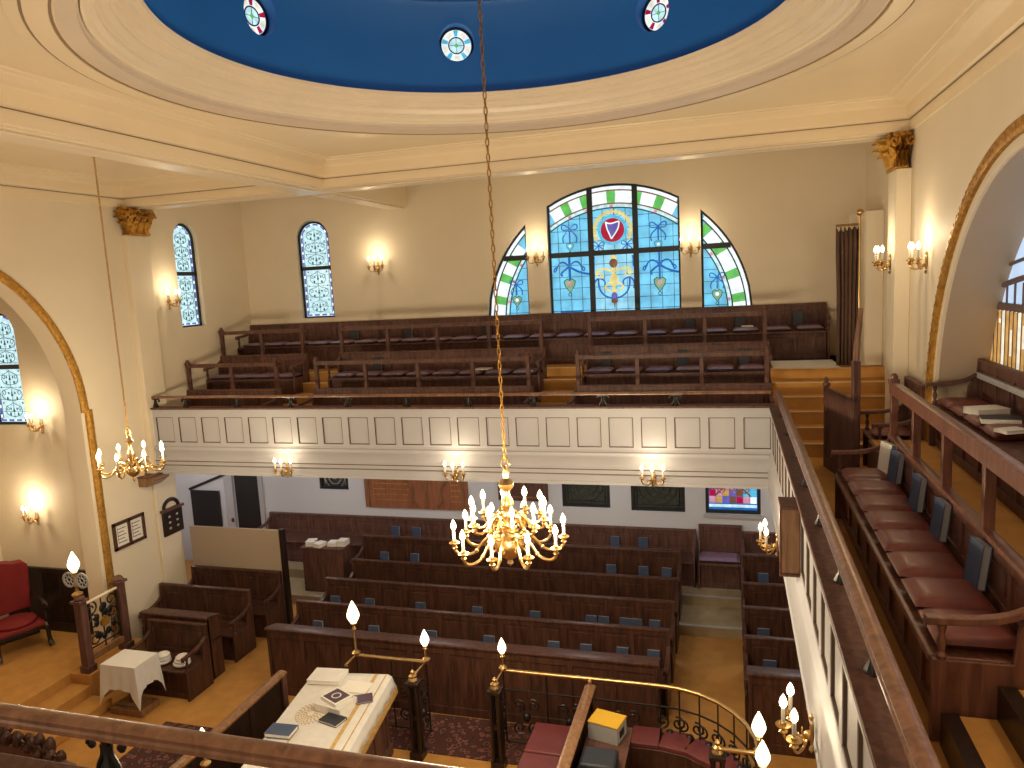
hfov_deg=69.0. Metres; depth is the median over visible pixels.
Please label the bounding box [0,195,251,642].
wall
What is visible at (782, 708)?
candle
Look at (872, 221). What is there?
wall
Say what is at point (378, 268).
wall sconce
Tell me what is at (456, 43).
window
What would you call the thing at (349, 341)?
seat cushion
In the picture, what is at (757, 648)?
pew
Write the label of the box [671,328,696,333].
seat cushion
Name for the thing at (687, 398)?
pew
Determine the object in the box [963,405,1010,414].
book
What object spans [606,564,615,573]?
book
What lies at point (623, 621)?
book
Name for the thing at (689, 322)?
book
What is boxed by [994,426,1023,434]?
book
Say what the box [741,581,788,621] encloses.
pew
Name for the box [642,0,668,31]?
window
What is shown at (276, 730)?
book
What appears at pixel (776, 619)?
pew
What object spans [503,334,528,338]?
seat cushion
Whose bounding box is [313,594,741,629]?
trim
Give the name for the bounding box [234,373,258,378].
seat cushion
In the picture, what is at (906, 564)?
seat cushion
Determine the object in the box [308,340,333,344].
seat cushion
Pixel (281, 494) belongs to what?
wall
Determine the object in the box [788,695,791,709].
candle
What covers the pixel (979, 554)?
book
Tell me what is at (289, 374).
seat cushion
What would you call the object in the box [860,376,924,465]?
pew
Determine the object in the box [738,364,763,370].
seat cushion
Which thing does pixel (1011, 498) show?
pew
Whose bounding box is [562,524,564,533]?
candle
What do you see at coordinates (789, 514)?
wooden box
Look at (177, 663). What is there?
folded cloth
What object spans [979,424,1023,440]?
seat cushion
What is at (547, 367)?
steps
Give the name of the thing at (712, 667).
floor
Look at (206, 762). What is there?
lamp
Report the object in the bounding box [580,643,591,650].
book
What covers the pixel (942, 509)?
book
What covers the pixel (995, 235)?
window recess
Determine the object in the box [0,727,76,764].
screen
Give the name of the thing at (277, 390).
pew
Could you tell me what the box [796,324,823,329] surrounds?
seat cushion
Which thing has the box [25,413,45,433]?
wall sconce
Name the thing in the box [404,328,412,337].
book
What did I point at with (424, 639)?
lamp
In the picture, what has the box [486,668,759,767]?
brass rail
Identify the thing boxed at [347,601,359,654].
lamp
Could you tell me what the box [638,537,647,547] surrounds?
book
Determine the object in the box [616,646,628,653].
book
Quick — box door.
[223,475,266,528]
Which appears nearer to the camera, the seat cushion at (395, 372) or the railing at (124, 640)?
the railing at (124, 640)
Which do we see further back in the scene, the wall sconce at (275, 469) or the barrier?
the wall sconce at (275, 469)
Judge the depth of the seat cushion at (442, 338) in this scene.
13.53 m
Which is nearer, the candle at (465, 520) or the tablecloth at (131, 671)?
the candle at (465, 520)
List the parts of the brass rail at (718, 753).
post, foot rail, post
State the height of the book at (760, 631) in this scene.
0.250 m
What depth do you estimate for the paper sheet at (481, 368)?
12.42 m
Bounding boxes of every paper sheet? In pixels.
[341,680,373,693]
[475,367,492,369]
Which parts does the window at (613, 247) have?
green glass, green glass, border glass, frame, border glass, green glass, border glass, heart glass, glass pane, green glass, heart glass, green glass, green glass, border glass, border glass, frame, glass, border glass, glass pane, green glass, green glass, heart glass, green glass, glass pane, heart glass, green glass, border glass, border glass, frame, border glass, green glass, green glass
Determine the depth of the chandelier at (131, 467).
9.69 m
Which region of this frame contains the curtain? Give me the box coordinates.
[836,209,863,365]
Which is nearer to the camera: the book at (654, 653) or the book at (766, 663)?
the book at (766, 663)
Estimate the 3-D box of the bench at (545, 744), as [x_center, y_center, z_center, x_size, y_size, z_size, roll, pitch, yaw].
[0.264,4.434,7.733,0.640,0.500,2.350,-1,8,16]
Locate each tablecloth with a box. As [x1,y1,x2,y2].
[100,649,165,711]
[241,673,397,767]
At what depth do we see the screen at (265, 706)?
8.72 m
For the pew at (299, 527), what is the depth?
14.52 m
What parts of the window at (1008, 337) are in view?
amber glass, cream glass, glass pane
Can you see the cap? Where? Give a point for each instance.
(884, 745)
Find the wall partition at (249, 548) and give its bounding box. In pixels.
[189,525,286,623]
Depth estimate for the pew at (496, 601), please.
11.53 m
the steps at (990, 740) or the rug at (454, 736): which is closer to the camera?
the steps at (990, 740)
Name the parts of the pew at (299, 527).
arm, panel, backrest, seat, seat, arm, panel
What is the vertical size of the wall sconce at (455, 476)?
0.355 m
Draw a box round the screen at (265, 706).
[170,670,288,767]
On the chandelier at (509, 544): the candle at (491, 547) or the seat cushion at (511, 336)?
the candle at (491, 547)
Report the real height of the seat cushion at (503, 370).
0.075 m
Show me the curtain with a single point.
(848, 243)
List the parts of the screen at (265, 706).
post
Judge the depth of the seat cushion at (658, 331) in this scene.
12.40 m
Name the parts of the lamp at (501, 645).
lamp shade, stem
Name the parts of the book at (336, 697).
panel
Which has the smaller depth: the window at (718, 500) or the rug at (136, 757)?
the rug at (136, 757)
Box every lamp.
[62,552,88,597]
[200,728,210,767]
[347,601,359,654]
[420,629,429,661]
[498,638,506,670]
[752,711,765,752]
[755,740,769,767]
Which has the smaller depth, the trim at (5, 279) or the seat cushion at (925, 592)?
the seat cushion at (925, 592)
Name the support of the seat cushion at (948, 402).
on the pew at (1011, 498)
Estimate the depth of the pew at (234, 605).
12.18 m
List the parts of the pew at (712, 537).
panel, backrest, seat, seat, panel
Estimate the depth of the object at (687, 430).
10.74 m
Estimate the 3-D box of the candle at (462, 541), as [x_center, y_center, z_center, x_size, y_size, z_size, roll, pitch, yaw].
[-0.427,1.417,6.498,0.028,0.112,0.027,-9,10,-36]
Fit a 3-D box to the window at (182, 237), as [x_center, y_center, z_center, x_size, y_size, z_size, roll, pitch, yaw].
[-5.887,-1.943,13.381,0.050,1.850,0.600,-1,8,16]
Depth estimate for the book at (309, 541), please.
13.85 m
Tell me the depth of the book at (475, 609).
11.64 m
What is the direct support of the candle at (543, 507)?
on the chandelier at (509, 544)
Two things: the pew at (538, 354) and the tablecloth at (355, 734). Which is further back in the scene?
the pew at (538, 354)
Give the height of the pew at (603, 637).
1.000 m
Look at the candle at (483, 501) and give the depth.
7.00 m
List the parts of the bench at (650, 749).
bench frame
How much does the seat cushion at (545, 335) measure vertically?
0.075 m
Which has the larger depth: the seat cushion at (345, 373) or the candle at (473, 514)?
the seat cushion at (345, 373)
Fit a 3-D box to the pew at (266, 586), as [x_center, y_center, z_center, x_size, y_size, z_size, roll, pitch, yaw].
[-4.880,3.752,12.852,1.838,1.000,0.570,-1,8,16]
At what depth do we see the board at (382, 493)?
14.55 m
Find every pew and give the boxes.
[129,618,213,701]
[138,582,255,662]
[184,358,282,405]
[188,565,285,637]
[203,325,309,403]
[235,302,830,368]
[257,511,696,587]
[264,623,660,727]
[291,599,670,718]
[298,351,533,405]
[320,577,675,682]
[325,315,546,401]
[349,534,681,620]
[349,558,678,653]
[567,345,774,403]
[580,306,771,384]
[698,524,741,589]
[740,553,784,596]
[741,531,778,554]
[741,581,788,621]
[742,605,793,689]
[743,634,799,727]
[831,373,1023,741]
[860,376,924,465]
[926,358,1023,520]
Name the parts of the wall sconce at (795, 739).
bulb, bulb, bulb, arm, arm, arm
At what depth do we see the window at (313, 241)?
14.62 m
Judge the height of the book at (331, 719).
0.025 m
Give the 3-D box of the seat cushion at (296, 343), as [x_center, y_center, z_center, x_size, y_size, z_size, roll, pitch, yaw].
[-4.136,-0.790,14.489,0.400,0.075,0.400,-1,8,16]
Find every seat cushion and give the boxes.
[210,374,237,378]
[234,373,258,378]
[242,342,266,346]
[252,373,280,378]
[264,342,288,346]
[273,372,302,377]
[285,341,311,345]
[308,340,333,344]
[331,339,356,344]
[332,371,361,376]
[353,339,379,343]
[355,371,384,376]
[377,338,402,342]
[381,370,410,375]
[401,337,427,341]
[406,370,434,375]
[426,336,452,341]
[432,369,460,375]
[451,336,476,340]
[458,369,486,374]
[476,335,502,339]
[485,368,513,374]
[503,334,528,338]
[512,368,540,373]
[530,333,555,338]
[557,332,582,337]
[585,331,609,336]
[586,366,613,372]
[613,330,637,335]
[616,366,643,372]
[641,329,666,334]
[645,365,672,371]
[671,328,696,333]
[676,365,698,371]
[699,551,719,561]
[702,327,726,332]
[707,364,733,370]
[719,552,739,562]
[733,327,758,331]
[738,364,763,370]
[767,325,790,330]
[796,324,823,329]
[840,468,888,481]
[847,480,906,496]
[855,494,919,512]
[864,510,929,530]
[870,426,910,437]
[874,529,951,553]
[886,551,964,579]
[900,577,996,611]
[918,608,1015,652]
[936,397,989,409]
[949,405,977,417]
[963,414,1023,427]
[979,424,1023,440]
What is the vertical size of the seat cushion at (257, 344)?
0.075 m
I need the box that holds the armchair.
[0,559,54,663]
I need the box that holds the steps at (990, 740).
[960,690,1023,767]
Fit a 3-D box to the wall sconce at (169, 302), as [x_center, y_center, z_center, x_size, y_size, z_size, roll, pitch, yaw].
[-5.831,-1.459,12.833,0.211,0.355,0.354,3,10,36]
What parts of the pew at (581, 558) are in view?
arm, panel, backrest, arm, panel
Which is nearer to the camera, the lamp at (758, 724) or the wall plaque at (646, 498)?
the lamp at (758, 724)
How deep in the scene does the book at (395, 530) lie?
14.72 m
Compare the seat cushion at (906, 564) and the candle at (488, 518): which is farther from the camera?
the candle at (488, 518)
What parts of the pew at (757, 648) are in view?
arm, panel, backrest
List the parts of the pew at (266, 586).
panel, backrest, seat, seat, arm, panel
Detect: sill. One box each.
[704,513,762,518]
[975,371,1023,397]
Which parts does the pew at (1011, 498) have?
arm, panel, seat, seat, backrest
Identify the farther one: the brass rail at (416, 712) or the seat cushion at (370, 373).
the seat cushion at (370, 373)
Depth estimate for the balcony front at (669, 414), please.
10.77 m
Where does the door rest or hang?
attached to the wall at (281, 494)
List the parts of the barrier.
panel, curved rail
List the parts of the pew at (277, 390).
post, post, desk rail, backrest, arm, post, panel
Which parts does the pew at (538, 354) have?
arm, panel, post, post, seat, seat, post, desk rail, backrest, post, arm, post, panel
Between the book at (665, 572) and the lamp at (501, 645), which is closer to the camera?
the lamp at (501, 645)
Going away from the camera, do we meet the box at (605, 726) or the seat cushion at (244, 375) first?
the box at (605, 726)
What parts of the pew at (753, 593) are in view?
panel, arm, backrest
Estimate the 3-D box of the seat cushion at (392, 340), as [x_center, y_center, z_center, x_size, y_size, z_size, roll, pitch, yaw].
[-2.266,-0.814,13.940,0.400,0.075,0.400,-1,8,16]
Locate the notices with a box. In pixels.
[111,512,146,551]
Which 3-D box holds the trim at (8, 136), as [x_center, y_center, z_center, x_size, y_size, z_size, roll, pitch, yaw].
[-3.584,-2.425,8.230,14.132,0.040,9.496,-9,10,-38]
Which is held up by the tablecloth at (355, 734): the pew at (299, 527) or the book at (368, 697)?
the book at (368, 697)
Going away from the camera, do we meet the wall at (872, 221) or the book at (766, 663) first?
the book at (766, 663)
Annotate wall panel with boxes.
[497,482,548,501]
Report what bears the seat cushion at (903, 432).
on the pew at (904, 413)
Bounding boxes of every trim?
[0,130,886,209]
[0,270,118,638]
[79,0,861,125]
[122,235,166,472]
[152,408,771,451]
[152,474,185,583]
[156,417,862,767]
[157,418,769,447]
[278,528,293,623]
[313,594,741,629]
[771,416,873,767]
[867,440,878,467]
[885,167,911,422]
[924,114,1023,440]
[940,686,1023,767]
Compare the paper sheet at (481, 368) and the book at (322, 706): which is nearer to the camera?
the book at (322, 706)
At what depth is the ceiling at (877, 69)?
8.06 m
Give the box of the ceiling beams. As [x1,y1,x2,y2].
[0,124,892,207]
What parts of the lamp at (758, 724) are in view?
stem, lamp shade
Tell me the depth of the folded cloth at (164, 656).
10.82 m
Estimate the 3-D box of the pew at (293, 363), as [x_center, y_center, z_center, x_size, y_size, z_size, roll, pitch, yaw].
[-4.694,-0.362,13.735,1.878,1.380,0.665,-1,8,16]
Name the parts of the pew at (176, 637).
arm, panel, seat, seat, backrest, arm, panel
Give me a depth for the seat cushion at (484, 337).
13.24 m
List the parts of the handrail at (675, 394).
rail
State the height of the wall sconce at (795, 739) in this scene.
0.355 m
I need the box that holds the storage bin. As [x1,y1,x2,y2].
[579,746,618,767]
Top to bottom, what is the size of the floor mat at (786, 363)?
0.013 m
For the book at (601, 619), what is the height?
0.250 m
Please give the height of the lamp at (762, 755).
0.366 m
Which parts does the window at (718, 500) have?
coloured glass, coloured glass, coloured glass, coloured glass, coloured glass, sill glass, glass pane, coloured glass, coloured glass, coloured glass, coloured glass, coloured glass, coloured glass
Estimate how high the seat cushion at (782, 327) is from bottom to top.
0.075 m
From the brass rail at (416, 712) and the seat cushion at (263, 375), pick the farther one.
the seat cushion at (263, 375)
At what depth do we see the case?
12.78 m
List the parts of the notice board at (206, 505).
panel, frame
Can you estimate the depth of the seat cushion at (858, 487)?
6.39 m
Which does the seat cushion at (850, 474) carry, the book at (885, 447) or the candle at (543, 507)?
the book at (885, 447)
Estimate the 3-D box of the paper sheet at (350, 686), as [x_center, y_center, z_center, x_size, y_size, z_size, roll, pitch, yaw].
[-1.857,3.615,8.885,0.340,0.006,0.240,-1,8,16]
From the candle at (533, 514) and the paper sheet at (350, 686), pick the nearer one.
the candle at (533, 514)
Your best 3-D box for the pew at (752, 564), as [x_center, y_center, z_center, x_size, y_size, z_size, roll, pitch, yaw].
[4.600,3.241,11.652,1.958,1.000,0.715,-1,8,16]
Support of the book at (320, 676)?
on the tablecloth at (355, 734)
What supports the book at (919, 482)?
on the seat cushion at (867, 502)
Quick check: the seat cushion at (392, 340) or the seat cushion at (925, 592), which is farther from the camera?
the seat cushion at (392, 340)
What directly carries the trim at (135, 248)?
attached to the wall at (54, 250)
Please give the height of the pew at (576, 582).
1.000 m
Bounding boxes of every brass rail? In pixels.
[345,653,431,761]
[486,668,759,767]
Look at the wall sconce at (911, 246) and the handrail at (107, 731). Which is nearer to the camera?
the handrail at (107, 731)
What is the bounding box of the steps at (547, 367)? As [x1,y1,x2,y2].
[295,367,884,444]
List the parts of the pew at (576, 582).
panel, backrest, arm, panel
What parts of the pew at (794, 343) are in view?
arm, panel, seat, seat, backrest, panel, arm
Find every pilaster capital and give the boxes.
[113,207,156,235]
[872,131,913,172]
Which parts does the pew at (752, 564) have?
panel, arm, backrest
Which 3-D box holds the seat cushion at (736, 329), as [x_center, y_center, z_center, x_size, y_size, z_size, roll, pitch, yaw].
[3.811,-0.892,12.154,0.400,0.075,0.400,-1,8,16]
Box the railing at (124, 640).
[69,575,134,673]
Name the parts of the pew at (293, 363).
arm, panel, post, seat, seat, post, desk rail, backrest, arm, panel, post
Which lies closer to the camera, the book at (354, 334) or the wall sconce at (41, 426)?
the wall sconce at (41, 426)
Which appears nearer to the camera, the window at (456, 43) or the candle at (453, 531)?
the candle at (453, 531)
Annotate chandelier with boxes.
[92,157,166,481]
[449,0,568,571]
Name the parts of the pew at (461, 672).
panel, panel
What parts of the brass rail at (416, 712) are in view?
rail, rail, foot rail, post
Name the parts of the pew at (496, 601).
arm, panel, backrest, arm, panel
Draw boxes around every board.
[189,475,224,526]
[364,479,468,510]
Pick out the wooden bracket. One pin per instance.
(150, 479)
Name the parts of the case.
cornice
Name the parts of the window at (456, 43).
glass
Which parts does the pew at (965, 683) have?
arm, panel, seat, post, post, seat, post, desk rail, backrest, arm, panel, post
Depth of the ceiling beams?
9.67 m
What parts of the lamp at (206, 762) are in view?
stem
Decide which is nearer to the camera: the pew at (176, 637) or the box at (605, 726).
the box at (605, 726)
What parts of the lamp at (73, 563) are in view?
lamp shade, stem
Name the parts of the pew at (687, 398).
arm, post, post, desk rail, backrest, post, post, arm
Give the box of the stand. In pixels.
[577,727,632,767]
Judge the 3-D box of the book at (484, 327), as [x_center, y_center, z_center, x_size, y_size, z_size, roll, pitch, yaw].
[-0.448,-1.003,13.605,0.158,0.234,0.069,-2,8,11]
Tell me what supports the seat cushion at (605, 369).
on the pew at (736, 375)
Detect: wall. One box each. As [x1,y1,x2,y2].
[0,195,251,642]
[0,297,84,619]
[175,474,775,574]
[240,142,866,354]
[804,533,871,767]
[849,210,883,365]
[866,46,1023,400]
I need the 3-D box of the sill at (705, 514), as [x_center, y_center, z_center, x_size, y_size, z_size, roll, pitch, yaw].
[3.840,2.299,12.938,0.980,0.055,0.060,-1,8,16]
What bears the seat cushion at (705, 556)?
on the pew at (712, 537)
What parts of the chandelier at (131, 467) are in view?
chain, arm, arm, arm, stem, arm, arm, arm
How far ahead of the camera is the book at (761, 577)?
11.92 m
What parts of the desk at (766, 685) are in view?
panel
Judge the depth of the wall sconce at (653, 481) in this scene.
9.99 m
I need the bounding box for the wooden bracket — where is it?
[137,472,168,486]
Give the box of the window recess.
[937,148,1023,402]
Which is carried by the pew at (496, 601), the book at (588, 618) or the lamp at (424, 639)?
the book at (588, 618)
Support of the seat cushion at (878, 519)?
on the pew at (965, 683)
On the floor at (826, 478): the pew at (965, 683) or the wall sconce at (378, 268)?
the pew at (965, 683)
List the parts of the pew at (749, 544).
arm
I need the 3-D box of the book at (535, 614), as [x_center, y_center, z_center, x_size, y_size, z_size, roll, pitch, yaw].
[0.352,3.598,11.401,0.168,0.250,0.074,0,8,19]
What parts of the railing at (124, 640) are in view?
post, handrail, scroll panel, rail, post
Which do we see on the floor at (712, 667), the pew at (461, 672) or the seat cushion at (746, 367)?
the pew at (461, 672)
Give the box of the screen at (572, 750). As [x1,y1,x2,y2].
[556,680,595,767]
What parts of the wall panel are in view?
moulding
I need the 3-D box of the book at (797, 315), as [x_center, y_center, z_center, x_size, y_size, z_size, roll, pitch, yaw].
[4.649,-1.069,12.108,0.158,0.234,0.069,0,8,22]
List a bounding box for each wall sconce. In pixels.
[21,505,40,524]
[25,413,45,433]
[166,289,181,309]
[273,458,293,477]
[366,255,384,274]
[442,461,465,482]
[526,246,545,265]
[639,464,666,487]
[679,235,700,256]
[756,519,777,556]
[775,682,813,753]
[872,245,890,273]
[905,241,927,273]
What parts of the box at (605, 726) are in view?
lid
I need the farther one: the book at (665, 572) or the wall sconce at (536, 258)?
the wall sconce at (536, 258)
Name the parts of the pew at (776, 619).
panel, arm, backrest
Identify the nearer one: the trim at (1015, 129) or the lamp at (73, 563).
the trim at (1015, 129)
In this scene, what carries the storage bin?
on the stand
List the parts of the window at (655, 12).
frame, glass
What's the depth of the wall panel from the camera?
13.92 m
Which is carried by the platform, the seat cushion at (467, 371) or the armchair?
the armchair
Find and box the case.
[160,497,183,536]
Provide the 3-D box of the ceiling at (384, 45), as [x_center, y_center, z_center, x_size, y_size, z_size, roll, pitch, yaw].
[-0.338,-4.459,5.998,5.800,2.770,5.800,-1,8,16]
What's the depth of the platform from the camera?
10.73 m
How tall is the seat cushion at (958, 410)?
0.095 m
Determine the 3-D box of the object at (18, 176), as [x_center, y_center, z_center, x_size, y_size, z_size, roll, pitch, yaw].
[-5.754,-2.478,7.896,3.230,0.385,7.530,-1,8,16]
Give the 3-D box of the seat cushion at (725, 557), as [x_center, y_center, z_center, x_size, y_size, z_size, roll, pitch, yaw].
[3.704,2.977,12.766,0.400,0.075,0.400,-1,8,16]
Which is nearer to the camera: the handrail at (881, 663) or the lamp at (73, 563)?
the handrail at (881, 663)
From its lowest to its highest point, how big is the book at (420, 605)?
0.250 m
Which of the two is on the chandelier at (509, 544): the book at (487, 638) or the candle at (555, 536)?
the candle at (555, 536)
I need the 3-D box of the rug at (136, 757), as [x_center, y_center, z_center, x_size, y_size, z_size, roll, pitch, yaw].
[-4.235,4.823,8.437,1.900,0.012,3.080,-1,8,16]
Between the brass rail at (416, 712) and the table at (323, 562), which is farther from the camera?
the table at (323, 562)
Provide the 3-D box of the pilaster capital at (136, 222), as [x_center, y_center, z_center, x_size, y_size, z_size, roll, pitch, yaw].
[-6.032,-2.616,11.971,0.378,0.440,0.712,0,8,21]
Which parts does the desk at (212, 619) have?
panel, panel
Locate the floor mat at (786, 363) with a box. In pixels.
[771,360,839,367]
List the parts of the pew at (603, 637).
arm, panel, backrest, seat, seat, arm, panel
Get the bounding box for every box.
[587,708,626,745]
[778,497,799,576]
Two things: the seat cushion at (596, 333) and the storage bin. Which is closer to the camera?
the storage bin
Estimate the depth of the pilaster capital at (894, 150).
8.73 m
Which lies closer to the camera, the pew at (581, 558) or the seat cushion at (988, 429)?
the seat cushion at (988, 429)
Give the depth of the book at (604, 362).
12.04 m
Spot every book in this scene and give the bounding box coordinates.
[264,723,298,739]
[305,538,317,546]
[307,667,348,685]
[312,540,326,547]
[312,620,323,626]
[314,696,356,715]
[318,712,346,727]
[320,687,352,707]
[327,540,336,546]
[330,595,340,601]
[336,538,349,546]
[350,330,358,339]
[353,693,372,704]
[364,598,374,604]
[368,625,379,631]
[372,358,381,370]
[380,551,388,559]
[391,526,399,535]
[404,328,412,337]
[410,553,418,561]
[412,527,420,536]
[415,602,425,608]
[426,630,436,636]
[472,606,482,613]
[483,326,491,334]
[483,635,494,641]
[529,611,540,617]
[547,640,559,647]
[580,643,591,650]
[585,615,596,622]
[598,615,609,623]
[601,352,610,366]
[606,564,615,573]
[610,536,619,546]
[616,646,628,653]
[619,617,630,624]
[631,618,642,625]
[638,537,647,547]
[638,566,648,575]
[647,649,659,656]
[649,620,660,627]
[661,567,671,576]
[677,350,687,364]
[685,318,694,328]
[735,316,744,326]
[739,349,748,363]
[757,573,768,582]
[757,628,769,635]
[763,659,776,667]
[793,311,802,325]
[877,441,896,473]
[886,449,904,484]
[908,472,927,512]
[929,496,951,542]
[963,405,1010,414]
[963,535,992,591]
[979,414,1022,423]
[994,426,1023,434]
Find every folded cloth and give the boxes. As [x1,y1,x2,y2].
[158,650,171,664]
[173,653,190,667]
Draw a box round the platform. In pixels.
[0,629,145,746]
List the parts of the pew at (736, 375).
arm, panel, post, post, seat, seat, desk rail, backrest, post, post, arm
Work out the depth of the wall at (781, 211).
13.31 m
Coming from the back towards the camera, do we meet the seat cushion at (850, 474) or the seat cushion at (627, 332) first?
the seat cushion at (627, 332)
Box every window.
[0,313,26,423]
[173,223,201,327]
[244,0,268,35]
[298,221,334,317]
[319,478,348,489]
[439,27,473,60]
[489,183,752,315]
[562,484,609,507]
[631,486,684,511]
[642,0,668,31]
[705,488,760,514]
[990,238,1023,371]
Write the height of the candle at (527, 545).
0.112 m
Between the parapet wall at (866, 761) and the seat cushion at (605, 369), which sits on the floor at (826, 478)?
the parapet wall at (866, 761)
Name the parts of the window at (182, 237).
border glass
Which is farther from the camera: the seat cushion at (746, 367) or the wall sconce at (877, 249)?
the seat cushion at (746, 367)
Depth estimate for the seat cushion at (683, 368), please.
11.36 m
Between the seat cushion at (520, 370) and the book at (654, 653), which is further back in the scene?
the seat cushion at (520, 370)
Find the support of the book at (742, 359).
on the seat cushion at (746, 367)
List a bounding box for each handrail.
[0,702,460,767]
[151,390,770,407]
[774,390,940,767]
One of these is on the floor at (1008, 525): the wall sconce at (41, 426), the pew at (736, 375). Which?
the pew at (736, 375)
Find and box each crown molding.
[0,0,1023,188]
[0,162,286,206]
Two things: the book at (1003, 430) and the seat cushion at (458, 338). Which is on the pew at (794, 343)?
the seat cushion at (458, 338)
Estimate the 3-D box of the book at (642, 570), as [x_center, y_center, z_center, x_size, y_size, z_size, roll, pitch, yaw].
[2.205,3.180,12.481,0.168,0.250,0.074,-1,8,12]
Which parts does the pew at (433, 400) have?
arm, panel, post, post, post, desk rail, backrest, post, arm, post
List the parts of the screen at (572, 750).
panel, post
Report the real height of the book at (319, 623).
0.250 m
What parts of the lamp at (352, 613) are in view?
lamp shade, stem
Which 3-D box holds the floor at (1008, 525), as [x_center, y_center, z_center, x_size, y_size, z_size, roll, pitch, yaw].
[-0.805,0.758,9.168,11.870,0.995,9.350,-1,8,16]
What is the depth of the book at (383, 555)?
13.80 m
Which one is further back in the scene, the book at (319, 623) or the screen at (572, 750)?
the book at (319, 623)
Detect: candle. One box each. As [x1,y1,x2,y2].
[452,530,455,540]
[461,540,464,551]
[464,519,466,528]
[472,513,474,523]
[482,500,484,509]
[487,517,490,527]
[490,546,493,557]
[510,517,513,528]
[526,544,529,554]
[532,513,534,523]
[542,506,545,516]
[554,535,556,545]
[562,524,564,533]
[781,707,784,721]
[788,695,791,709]
[792,722,795,736]
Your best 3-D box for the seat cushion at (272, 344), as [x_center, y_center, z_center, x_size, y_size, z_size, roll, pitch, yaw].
[-4.604,-0.784,14.626,0.400,0.075,0.400,-1,8,16]
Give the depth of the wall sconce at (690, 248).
12.38 m
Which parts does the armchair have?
leg, backrest, seat rail, seat, arm, leg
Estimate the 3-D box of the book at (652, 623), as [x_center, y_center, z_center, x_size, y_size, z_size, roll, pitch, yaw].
[2.088,3.576,10.891,0.168,0.250,0.074,-1,8,18]
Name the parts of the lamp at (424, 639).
lamp shade, stem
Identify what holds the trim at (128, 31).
attached to the ceiling at (384, 45)
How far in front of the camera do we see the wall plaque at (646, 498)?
13.35 m
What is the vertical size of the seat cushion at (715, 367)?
0.075 m
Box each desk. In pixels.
[139,607,224,679]
[746,665,815,758]
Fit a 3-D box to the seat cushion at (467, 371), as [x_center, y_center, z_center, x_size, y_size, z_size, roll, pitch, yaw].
[-0.661,-0.202,12.501,0.400,0.075,0.400,-1,8,16]
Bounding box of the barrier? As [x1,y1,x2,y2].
[823,308,863,473]
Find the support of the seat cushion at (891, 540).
on the pew at (965, 683)
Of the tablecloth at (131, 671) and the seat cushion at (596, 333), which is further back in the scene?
the seat cushion at (596, 333)
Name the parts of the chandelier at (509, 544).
bulb, bulb, bulb, bulb, bulb, arm, arm, arm, bulb, arm, bulb, arm, bulb, chain, bulb, arm, arm, arm, stem, arm, bulb, arm, bulb, arm, arm, bulb, arm, bulb, arm, arm, bulb, arm, bulb, bulb, bulb, bulb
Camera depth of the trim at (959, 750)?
3.56 m
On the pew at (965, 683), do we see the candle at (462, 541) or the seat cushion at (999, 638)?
the seat cushion at (999, 638)
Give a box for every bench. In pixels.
[517,722,570,767]
[631,725,742,767]
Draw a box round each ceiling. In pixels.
[0,0,973,179]
[144,0,784,92]
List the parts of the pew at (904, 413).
arm, panel, seat, arm, backrest, panel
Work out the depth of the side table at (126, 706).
10.42 m
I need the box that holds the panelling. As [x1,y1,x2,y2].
[9,566,93,634]
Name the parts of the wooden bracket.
edge moulding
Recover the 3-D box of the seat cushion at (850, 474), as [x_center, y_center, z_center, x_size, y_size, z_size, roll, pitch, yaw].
[3.288,0.853,6.899,0.410,0.095,0.395,-1,8,16]
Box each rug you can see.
[119,721,212,767]
[388,708,533,764]
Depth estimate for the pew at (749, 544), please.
12.86 m
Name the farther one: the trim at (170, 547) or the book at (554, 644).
the trim at (170, 547)
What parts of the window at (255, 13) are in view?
glass, frame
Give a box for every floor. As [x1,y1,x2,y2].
[56,560,816,767]
[283,355,1023,557]
[288,561,741,639]
[809,457,949,767]
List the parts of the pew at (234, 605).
arm, panel, backrest, seat, seat, arm, panel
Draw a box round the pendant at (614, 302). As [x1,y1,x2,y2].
[611,299,617,306]
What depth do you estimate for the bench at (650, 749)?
8.32 m
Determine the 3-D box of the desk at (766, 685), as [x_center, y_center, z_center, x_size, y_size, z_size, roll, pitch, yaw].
[3.740,3.861,8.695,1.900,1.008,0.310,-1,8,16]
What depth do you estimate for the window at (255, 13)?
7.56 m
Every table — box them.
[110,693,159,717]
[300,541,351,591]
[365,713,393,756]
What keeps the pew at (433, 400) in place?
on the floor at (826, 478)
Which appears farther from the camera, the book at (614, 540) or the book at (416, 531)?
the book at (416, 531)
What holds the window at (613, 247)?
in the wall at (781, 211)

